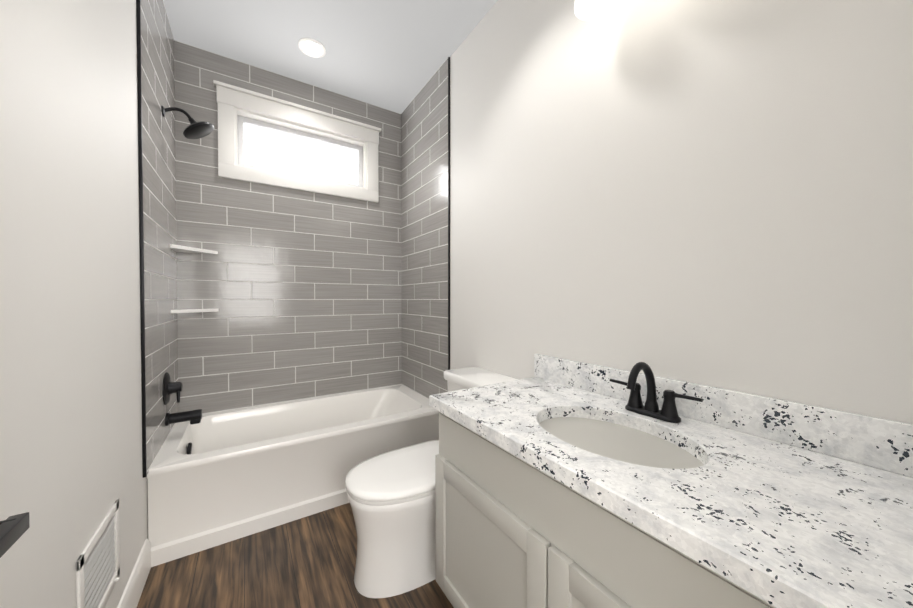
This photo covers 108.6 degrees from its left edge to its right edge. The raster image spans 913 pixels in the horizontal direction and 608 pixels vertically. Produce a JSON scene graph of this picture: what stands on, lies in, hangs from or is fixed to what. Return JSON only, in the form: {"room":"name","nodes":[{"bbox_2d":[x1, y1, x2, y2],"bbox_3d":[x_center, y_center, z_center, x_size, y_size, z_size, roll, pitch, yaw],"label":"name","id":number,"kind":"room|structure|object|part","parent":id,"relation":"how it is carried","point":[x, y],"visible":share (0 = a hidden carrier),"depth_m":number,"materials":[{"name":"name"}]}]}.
{"room":"bathroom","nodes":[
{"label":"bathroom","id":0,"kind":"room"},
{"bbox_2d":[0,0,147,607],"bbox_3d":[-0.805,-0.222,0.445,0.120,2.780,4.060,-1,1,-33],"label":"wall","id":1,"kind":"structure","parent":0,"point":[71,470],"depth_m":0.82,"materials":[{"name":"white paint"}]},
{"bbox_2d":[76,499,119,607],"bbox_3d":[-1.056,0.788,0.981,0.018,0.255,0.310,-1,1,-33],"label":"air vent","id":2,"kind":"object","parent":1,"relation":"in","point":[97,568],"visible":1,"depth_m":0.98,"materials":[{"name":"white metal"}]},
{"bbox_2d":[117,539,150,607],"bbox_3d":[-0.823,1.099,0.616,0.014,0.135,1.936,-1,1,-33],"label":"baseboard","id":3,"kind":"structure","parent":1,"relation":"attached to","point":[132,593],"depth_m":1.27,"materials":[{"name":"white paint"}]},
{"bbox_2d":[141,0,178,473],"bbox_3d":[-1.542,-0.450,1.717,0.010,2.360,0.797,-1,1,-33],"label":"wall tile","id":4,"kind":"structure","parent":1,"relation":"attached to","point":[159,196],"depth_m":1.63,"materials":[{"name":"grey tile"}]},
{"bbox_2d":[161,106,213,425],"bbox_3d":[-1.457,-0.197,1.796,0.224,1.712,0.170,-1,1,-33],"label":"shower fixture","id":5,"kind":"object","parent":1,"relation":"attached to","point":[194,129],"depth_m":1.76,"materials":[{"name":"black metal"}]},
{"bbox_2d":[136,0,449,477],"bbox_3d":[-0.687,-0.451,1.784,1.524,2.360,0.011,-1,1,-33],"label":"trim","id":6,"kind":"structure","parent":1,"relation":"attached to","point":[141,230],"depth_m":1.38,"materials":[{"name":"black metal"}]},
{"bbox_2d":[137,502,453,607],"bbox_3d":[-0.112,1.192,0.907,1.764,0.060,4.060,-1,1,-33],"label":"floor","id":7,"kind":"structure","parent":0,"point":[308,561],"depth_m":1.40,"materials":[{"name":"brown wood"}]},
{"bbox_2d":[147,384,439,566],"bbox_3d":[-0.913,0.929,2.158,1.518,0.430,0.759,-1,1,-33],"label":"bathtub","id":8,"kind":"object","parent":7,"relation":"on","point":[214,479],"visible":0.75,"depth_m":1.77,"materials":[{"name":"white ceramic"}]},
{"bbox_2d":[345,367,517,597],"bbox_3d":[-0.100,0.763,1.538,0.813,0.780,0.474,-1,1,-33],"label":"toilet","id":9,"kind":"object","parent":7,"relation":"on","point":[391,496],"visible":0.46,"depth_m":1.32,"materials":[{"name":"white ceramic"}]},
{"bbox_2d":[429,354,912,607],"bbox_3d":[0.436,0.668,0.926,0.571,0.986,1.107,-1,1,-33],"label":"bathroom vanity","id":10,"kind":"object","parent":7,"relation":"on","point":[562,483],"visible":1,"depth_m":0.73,"materials":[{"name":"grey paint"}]},
{"bbox_2d":[610,362,702,422],"bbox_3d":[0.567,0.260,0.996,0.156,0.170,0.273,-1,1,-33],"label":"faucet","id":11,"kind":"object","parent":10,"relation":"on","point":[635,410],"depth_m":1.01,"materials":[{"name":"black metal"}]},
{"bbox_2d":[163,0,497,113],"bbox_3d":[-0.112,-1.648,0.868,1.764,0.060,4.060,-1,1,-33],"label":"ceiling","id":12,"kind":"structure","parent":0,"point":[392,55],"depth_m":2.00,"materials":[{"name":"grey paint"}]},
{"bbox_2d":[298,38,325,57],"bbox_3d":[-0.922,-1.631,2.095,0.164,0.008,0.164,-1,1,-33],"label":"recessed light","id":13,"kind":"object","parent":12,"relation":"in","point":[311,47],"visible":1,"depth_m":2.09,"materials":[{"name":"white paint"}]},
{"bbox_2d":[450,0,912,423],"bbox_3d":[0.581,-0.234,1.330,0.120,2.780,4.060,-1,1,-33],"label":"wall","id":14,"kind":"structure","parent":0,"point":[716,193],"depth_m":0.99,"materials":[{"name":"white paint"}]},
{"bbox_2d":[401,58,447,398],"bbox_3d":[-0.266,-0.461,2.532,0.010,2.360,0.797,-1,1,-33],"label":"wall tile","id":15,"kind":"structure","parent":14,"relation":"attached to","point":[424,203],"depth_m":2.47,"materials":[{"name":"grey tile"}]},
{"bbox_2d":[574,0,617,20],"bbox_3d":[0.595,-1.176,0.995,0.202,0.297,0.520,-1,1,-33],"label":"sconce","id":16,"kind":"object","parent":14,"relation":"attached to","point":[587,10],"visible":1,"depth_m":1.16,"materials":[{"name":"white glass"}]},
{"bbox_3d":[-1.162,-0.251,2.531,1.524,2.780,0.160,-1,1,-33],"label":"wall","id":17,"kind":"structure","parent":0,"visible":0},
{"bbox_2d":[174,40,401,413],"bbox_3d":[-1.116,-0.460,2.456,1.504,2.360,0.010,-1,1,-33],"label":"wall tile","id":18,"kind":"structure","parent":17,"relation":"attached to","point":[300,290],"depth_m":2.35,"materials":[{"name":"grey tile"}]},
{"bbox_2d":[213,80,380,202],"bbox_3d":[-1.130,-1.143,2.474,1.118,0.605,0.150,-1,1,-33],"label":"window","id":19,"kind":"structure","parent":17,"relation":"in","point":[271,149],"depth_m":2.43,"materials":[{"name":"white paint"}]},
{"bbox_3d":[-1.157,-1.126,2.516,0.868,0.360,0.050,-1,1,-33],"label":"vinyl window frame","id":20,"kind":"part","parent":19,"relation":"part of","materials":[{"name":"white plastic"}]},
{"bbox_3d":[-1.158,-1.126,2.518,0.802,0.294,0.005,-1,1,-33],"label":"glass","id":21,"kind":"part","parent":19,"relation":"part of","materials":[{"name":"white glass"}]},
{"bbox_3d":[0.103,0.110,-0.025,0.894,2.130,0.142,-1,1,-33],"label":"door frame","id":22,"kind":"structure","parent":0,"visible":0},
{"bbox_3d":[-0.423,0.149,0.107,0.035,2.032,0.710,-1,1,-33],"label":"door","id":23,"kind":"structure","parent":22,"relation":"attached to","visible":0},
{"bbox_2d":[0,512,29,557],"bbox_3d":[-0.516,0.265,0.340,0.056,0.072,0.161,-1,1,-33],"label":"door handle","id":24,"kind":"object","parent":23,"relation":"attached to","point":[14,529],"depth_m":0.38,"materials":[{"name":"black metal"}]}
]}

